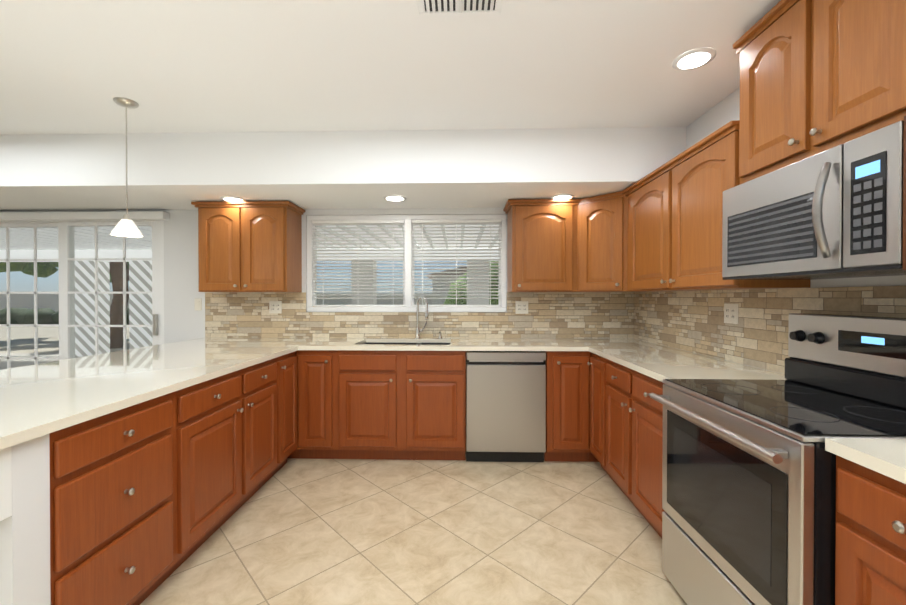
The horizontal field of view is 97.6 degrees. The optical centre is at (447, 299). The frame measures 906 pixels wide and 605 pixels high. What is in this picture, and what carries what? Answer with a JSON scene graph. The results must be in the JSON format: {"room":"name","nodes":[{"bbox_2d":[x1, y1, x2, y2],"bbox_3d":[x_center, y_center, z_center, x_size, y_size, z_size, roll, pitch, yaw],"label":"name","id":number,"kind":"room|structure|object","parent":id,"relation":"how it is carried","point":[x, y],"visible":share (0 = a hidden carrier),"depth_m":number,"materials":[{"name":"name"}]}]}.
{"room":"kitchen","nodes":[
{"label":"kitchen","id":0,"kind":"room"},
{"bbox_2d":[0,208,506,343],"bbox_3d":[-1.935,-0.028,3.793,7.590,2.590,0.150,0,0,2],"label":"wall","id":1,"kind":"structure","parent":0,"point":[184,320],"depth_m":3.73,"materials":[{"name":"white paint"}]},
{"bbox_2d":[0,220,163,368],"bbox_3d":[-3.675,0.245,3.818,2.006,2.043,0.140,0,0,2],"label":"door frame","id":2,"kind":"structure","parent":1,"relation":"in","point":[66,259],"depth_m":3.79,"materials":[{"name":"white plastic"}]},
{"bbox_2d":[0,211,169,220],"bbox_3d":[-3.708,-0.778,3.719,2.190,0.070,0.084,0,0,2],"label":"blind rail","id":3,"kind":"object","parent":1,"relation":"attached to","point":[89,216],"visible":1,"depth_m":3.67,"materials":[{"name":"white plastic"}]},
{"bbox_2d":[194,298,201,310],"bbox_3d":[-2.342,0.047,3.724,0.070,0.114,0.010,0,0,2],"label":"electrical outlet plate","id":4,"kind":"object","parent":1,"relation":"attached to","point":[197,301],"depth_m":3.72,"materials":[{"name":"beige plastic"}]},
{"bbox_2d":[191,201,304,291],"bbox_3d":[-1.748,-0.448,3.524,0.843,0.766,0.369,0,0,2],"label":"upper cabinet","id":5,"kind":"object","parent":1,"relation":"attached to","point":[249,246],"visible":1,"depth_m":3.37,"materials":[{"name":"brown wood"}]},
{"bbox_2d":[307,214,505,311],"bbox_3d":[-0.384,-0.335,3.727,1.861,0.901,0.092,0,0,2],"label":"kitchen window","id":6,"kind":"structure","parent":1,"relation":"in","point":[408,223],"depth_m":3.70,"materials":[{"name":"white plastic"}]},
{"bbox_2d":[205,292,632,337],"bbox_3d":[-0.283,0.144,3.667,3.980,0.420,0.010,0,0,2],"label":"tile backsplash","id":7,"kind":"structure","parent":1,"relation":"attached to","point":[227,314],"depth_m":3.66,"materials":[{"name":"tile"}]},
{"bbox_2d":[269,301,281,312],"bbox_3d":[-1.602,0.073,3.694,0.116,0.116,0.008,0,0,2],"label":"electrical outlet plate","id":8,"kind":"object","parent":7,"relation":"attached to","point":[274,306],"depth_m":3.69,"materials":[{"name":"beige plastic"}]},
{"bbox_2d":[516,301,527,313],"bbox_3d":[0.684,0.073,3.631,0.116,0.116,0.008,0,0,2],"label":"electrical outlet plate","id":9,"kind":"object","parent":7,"relation":"attached to","point":[521,306],"depth_m":3.63,"materials":[{"name":"beige plastic"}]},
{"bbox_2d":[503,199,578,291],"bbox_3d":[0.800,-0.448,3.454,0.582,0.766,0.369,0,0,2],"label":"upper cabinet","id":10,"kind":"object","parent":1,"relation":"attached to","point":[542,238],"visible":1,"depth_m":3.30,"materials":[{"name":"brown wood"}]},
{"bbox_2d":[577,190,661,291],"bbox_3d":[1.393,-0.447,3.317,0.609,0.766,0.609,0,0,2],"label":"upper cabinet","id":11,"kind":"object","parent":1,"relation":"attached to","point":[602,245],"visible":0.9,"depth_m":3.13,"materials":[{"name":"brown wood"}]},
{"bbox_2d":[0,127,685,210],"bbox_3d":[-1.948,-1.080,3.304,7.290,0.480,0.813,0,0,2],"label":"soffit","id":12,"kind":"structure","parent":0,"point":[486,168],"depth_m":2.89,"materials":[{"name":"white paint"}]},
{"bbox_2d":[220,196,245,200],"bbox_3d":[-1.789,-0.835,3.315,0.189,0.008,0.189,0,1,-43],"label":"recessed light","id":13,"kind":"object","parent":12,"relation":"in","point":[227,198],"depth_m":3.27,"materials":[{"name":"white plastic"}]},
{"bbox_2d":[383,195,405,200],"bbox_3d":[-0.433,-0.835,3.277,0.189,0.008,0.189,0,1,-43],"label":"recessed light","id":14,"kind":"object","parent":12,"relation":"in","point":[389,197],"depth_m":3.26,"materials":[{"name":"white plastic"}]},
{"bbox_2d":[551,194,574,198],"bbox_3d":[0.942,-0.835,3.239,0.189,0.008,0.189,0,1,-43],"label":"recessed light","id":15,"kind":"object","parent":12,"relation":"in","point":[560,196],"depth_m":3.20,"materials":[{"name":"white plastic"}]},
{"bbox_2d":[0,0,780,134],"bbox_3d":[-2.045,-1.246,-0.177,7.290,0.100,6.150,0,0,2],"label":"ceiling","id":16,"kind":"structure","parent":0,"point":[167,66],"depth_m":2.05,"materials":[{"name":"white paint"}]},
{"bbox_2d":[110,97,142,237],"bbox_3d":[-1.974,-0.803,2.440,0.160,0.820,0.160,0,0,2],"label":"pendant light","id":17,"kind":"object","parent":16,"relation":"hanging from","point":[125,226],"visible":1,"depth_m":2.42,"materials":[{"name":"white glass"}]},
{"bbox_2d":[418,0,501,16],"bbox_3d":[0.048,-1.201,1.501,0.340,0.015,0.360,0,0,2],"label":"ceiling vent","id":18,"kind":"object","parent":16,"relation":"in","point":[432,8],"visible":1,"depth_m":1.63,"materials":[{"name":"white plastic"}]},
{"bbox_2d":[672,47,715,70],"bbox_3d":[1.242,-1.206,1.998,0.189,0.008,0.189,0,1,-43],"label":"recessed light","id":19,"kind":"object","parent":16,"relation":"in","point":[693,59],"depth_m":1.99,"materials":[{"name":"white plastic"}]},
{"bbox_2d":[140,451,686,604],"bbox_3d":[-2.033,1.341,0.247,7.590,0.100,7.263,0,0,2],"label":"floor","id":20,"kind":"structure","parent":0,"point":[294,531],"depth_m":2.09,"materials":[{"name":"tile"}]},
{"bbox_2d":[0,434,50,604],"bbox_3d":[-1.556,0.837,2.421,0.724,0.879,2.580,0,0,2],"label":"wall","id":21,"kind":"structure","parent":20,"relation":"on","point":[25,553],"depth_m":1.16,"materials":[{"name":"white paint"}]},
{"bbox_2d":[0,446,11,520],"bbox_3d":[-1.380,0.508,1.104,0.300,0.204,0.039,0,0,2],"label":"corbel bracket","id":22,"kind":"object","parent":21,"relation":"attached to","point":[5,483],"visible":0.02,"depth_m":1.09,"materials":[{"name":"white paint"}]},
{"bbox_2d":[49,388,184,604],"bbox_3d":[-1.517,0.843,1.501,0.628,0.880,0.532,0,0,2],"label":"base cabinet","id":23,"kind":"object","parent":20,"relation":"on","point":[148,498],"depth_m":1.46,"materials":[{"name":"brown wood"}]},
{"bbox_2d":[185,367,248,560],"bbox_3d":[-1.502,0.839,2.036,0.628,0.880,0.538,0,0,2],"label":"base cabinet","id":24,"kind":"object","parent":20,"relation":"on","point":[216,409],"depth_m":2.04,"materials":[{"name":"brown wood"}]},
{"bbox_2d":[249,356,280,498],"bbox_3d":[-1.488,0.836,2.529,0.628,0.880,0.449,0,0,2],"label":"base cabinet","id":25,"kind":"object","parent":20,"relation":"on","point":[264,377],"depth_m":2.56,"materials":[{"name":"brown wood"}]},
{"bbox_2d":[0,344,299,449],"bbox_3d":[-1.751,0.383,1.957,1.140,0.033,2.210,0,0,2],"label":"countertop","id":26,"kind":"structure","parent":25,"relation":"on","point":[38,400],"depth_m":1.82,"materials":[{"name":"stone"}]},
{"bbox_2d":[281,351,296,467],"bbox_3d":[-1.477,0.833,2.926,0.628,0.880,0.345,0,0,2],"label":"base cabinet","id":27,"kind":"object","parent":20,"relation":"on","point":[288,361],"depth_m":2.92,"materials":[{"name":"brown wood"}]},
{"bbox_2d":[292,350,355,458],"bbox_3d":[-1.016,0.830,3.381,0.308,0.880,0.628,0,0,2],"label":"base cabinet","id":28,"kind":"object","parent":20,"relation":"on","point":[318,371],"depth_m":3.07,"materials":[{"name":"brown wood"}]},
{"bbox_2d":[336,366,465,459],"bbox_3d":[-0.357,0.960,3.364,1.010,0.620,0.628,0,0,2],"label":"base cabinet","id":29,"kind":"object","parent":20,"relation":"on","point":[386,405],"depth_m":3.06,"materials":[{"name":"brown wood"}]},
{"bbox_2d":[466,351,545,461],"bbox_3d":[0.457,0.836,3.331,0.606,0.868,0.612,0,0,2],"label":"dishwasher","id":30,"kind":"object","parent":20,"relation":"on","point":[505,406],"visible":0.98,"depth_m":3.03,"materials":[{"name":"silver metal"}]},
{"bbox_2d":[544,351,595,461],"bbox_3d":[0.939,0.831,3.327,0.338,0.880,0.628,0,0,2],"label":"base cabinet","id":31,"kind":"object","parent":20,"relation":"on","point":[567,372],"depth_m":3.02,"materials":[{"name":"brown wood"}]},
{"bbox_2d":[166,296,654,350],"bbox_3d":[-0.297,0.280,3.347,3.969,0.620,0.652,0,0,2],"label":"countertop","id":32,"kind":"structure","parent":31,"relation":"on","point":[306,343],"depth_m":3.29,"materials":[{"name":"stone"}]},
{"bbox_2d":[588,344,786,381],"bbox_3d":[1.357,0.380,2.398,0.609,0.033,1.156,0,0,2],"label":"countertop","id":33,"kind":"structure","parent":31,"relation":"on","point":[658,362],"depth_m":2.25,"materials":[{"name":"stone"}]},
{"bbox_2d":[587,352,602,467],"bbox_3d":[1.374,0.834,2.856,0.597,0.880,0.327,0,0,2],"label":"base cabinet","id":34,"kind":"object","parent":20,"relation":"on","point":[596,361],"depth_m":2.86,"materials":[{"name":"brown wood"}]},
{"bbox_2d":[603,358,626,496],"bbox_3d":[1.364,0.836,2.492,0.597,0.880,0.402,0,0,2],"label":"base cabinet","id":35,"kind":"object","parent":20,"relation":"on","point":[626,430],"depth_m":2.53,"materials":[{"name":"brown wood"}]},
{"bbox_2d":[627,368,663,537],"bbox_3d":[1.352,0.839,2.057,0.597,0.880,0.469,0,0,2],"label":"base cabinet","id":36,"kind":"object","parent":20,"relation":"on","point":[644,414],"depth_m":2.12,"materials":[{"name":"brown wood"}]},
{"bbox_2d":[650,313,905,604],"bbox_3d":[1.273,0.674,1.442,0.725,1.217,0.749,0,0,2],"label":"electric range","id":37,"kind":"object","parent":20,"relation":"on","point":[749,491],"visible":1,"depth_m":1.37,"materials":[{"name":"silver metal"}]},
{"bbox_2d":[835,455,905,604],"bbox_3d":[1.319,0.847,0.869,0.597,0.880,0.385,0,0,2],"label":"base cabinet","id":38,"kind":"object","parent":20,"relation":"on","point":[870,548],"depth_m":0.97,"materials":[{"name":"brown wood"}]},
{"bbox_2d":[825,438,905,483],"bbox_3d":[1.301,0.393,0.353,0.609,0.033,1.411,0,0,2],"label":"countertop","id":39,"kind":"structure","parent":38,"relation":"on","point":[887,457],"depth_m":0.98,"materials":[{"name":"stone"}]},
{"bbox_2d":[642,87,905,371],"bbox_3d":[1.683,-0.003,0.060,0.150,2.590,7.113,0,0,2],"label":"wall","id":40,"kind":"structure","parent":0,"point":[723,112],"depth_m":2.33,"materials":[{"name":"white paint"}]},
{"bbox_2d":[623,120,809,290],"bbox_3d":[1.488,-0.441,2.409,0.369,0.766,1.198,0,0,2],"label":"upper cabinet","id":41,"kind":"object","parent":40,"relation":"attached to","point":[675,214],"visible":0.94,"depth_m":2.20,"materials":[{"name":"brown wood"}]},
{"bbox_2d":[633,285,905,373],"bbox_3d":[1.646,0.158,1.616,0.009,0.420,3.960,0,0,2],"label":"tile backsplash","id":42,"kind":"structure","parent":40,"relation":"attached to","point":[756,336],"depth_m":2.20,"materials":[{"name":"tile"}]},
{"bbox_2d":[724,303,737,323],"bbox_3d":[1.656,0.082,2.316,0.008,0.116,0.116,0,0,2],"label":"electrical outlet plate","id":43,"kind":"object","parent":42,"relation":"attached to","point":[730,313],"depth_m":2.31,"materials":[{"name":"beige plastic"}]},
{"bbox_2d":[733,0,905,269],"bbox_3d":[1.447,-0.621,1.420,0.395,1.078,0.773,0,0,2],"label":"upper cabinet","id":44,"kind":"object","parent":40,"relation":"attached to","point":[817,76],"visible":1,"depth_m":1.40,"materials":[{"name":"brown wood"}]},
{"bbox_2d":[722,121,905,279],"bbox_3d":[1.414,-0.289,1.442,0.462,0.404,0.731,0,0,2],"label":"microwave","id":45,"kind":"object","parent":44,"relation":"attached to","point":[836,212],"visible":1,"depth_m":1.29,"materials":[{"name":"silver metal"}]},
{"label":"outside","id":46,"kind":"structure","parent":0,"visible":0},
{"bbox_2d":[0,326,128,352],"bbox_3d":[1.280,1.027,49.348,120.000,0.100,81.087,0,0,2],"label":"ground","id":47,"kind":"structure","parent":46,"point":[16,330],"depth_m":12.17,"materials":[{"name":"grey concrete"}]},
{"bbox_2d":[0,353,77,369],"bbox_3d":[-2.409,1.302,6.391,23.000,0.095,4.999,0,0,2],"label":"patio slab","id":48,"kind":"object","parent":47,"relation":"on","point":[15,363],"depth_m":8.07,"materials":[{"name":"white concrete"}]},
{"bbox_2d":[75,261,109,355],"bbox_3d":[-7.845,0.201,8.755,0.460,2.073,0.380,0,0,2],"label":"patio column","id":49,"kind":"structure","parent":48,"relation":"on","point":[84,271],"depth_m":8.57,"materials":[{"name":"grey"}]},
{"bbox_2d":[129,261,151,348],"bbox_3d":[-6.616,0.201,8.721,0.460,2.073,0.380,0,0,2],"label":"patio column","id":50,"kind":"structure","parent":48,"relation":"on","point":[135,321],"depth_m":8.53,"materials":[{"name":"grey"}]},
{"bbox_2d":[351,261,376,304],"bbox_3d":[-1.797,0.202,8.587,0.460,2.073,0.380,0,0,2],"label":"patio column","id":51,"kind":"structure","parent":48,"relation":"on","point":[355,301],"depth_m":8.40,"materials":[{"name":"grey"}]},
{"bbox_2d":[467,260,488,304],"bbox_3d":[0.652,0.202,8.520,0.460,2.073,0.380,0,0,2],"label":"patio column","id":52,"kind":"structure","parent":48,"relation":"on","point":[468,293],"depth_m":8.33,"materials":[{"name":"grey"}]},
{"bbox_2d":[0,225,498,261],"bbox_3d":[-2.387,-1.008,6.711,23.025,0.370,5.668,0,0,2],"label":"roof","id":53,"kind":"structure","parent":52,"relation":"on","point":[43,247],"depth_m":7.89,"materials":[{"name":"white"}]},
{"bbox_2d":[0,262,128,348],"bbox_3d":[-9.514,-1.017,11.847,9.894,4.520,3.672,0,0,2],"label":"tree","id":54,"kind":"object","parent":47,"relation":"on","point":[117,310],"depth_m":10.19,"materials":[{"name":"plant"}]},
{"bbox_2d":[0,293,447,311],"bbox_3d":[0.580,0.389,24.021,80.000,1.520,0.250,0,0,2],"label":"fence","id":55,"kind":"object","parent":47,"relation":"on","point":[48,304],"depth_m":24.46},
{"bbox_2d":[0,261,497,324],"bbox_3d":[-5.769,-0.707,16.126,36.843,4.515,6.831,0,0,2],"label":"hedge","id":56,"kind":"object","parent":47,"relation":"on","point":[21,316],"depth_m":18.07,"materials":[{"name":"green"}]},
{"bbox_2d":[426,267,466,292],"bbox_3d":[7.934,-1.547,36.685,19.200,5.220,10.800,0,0,2],"label":"neighbouring house","id":57,"kind":"structure","parent":47,"relation":"on","point":[445,280],"depth_m":31.91,"materials":[{"name":"brown"}]}
]}

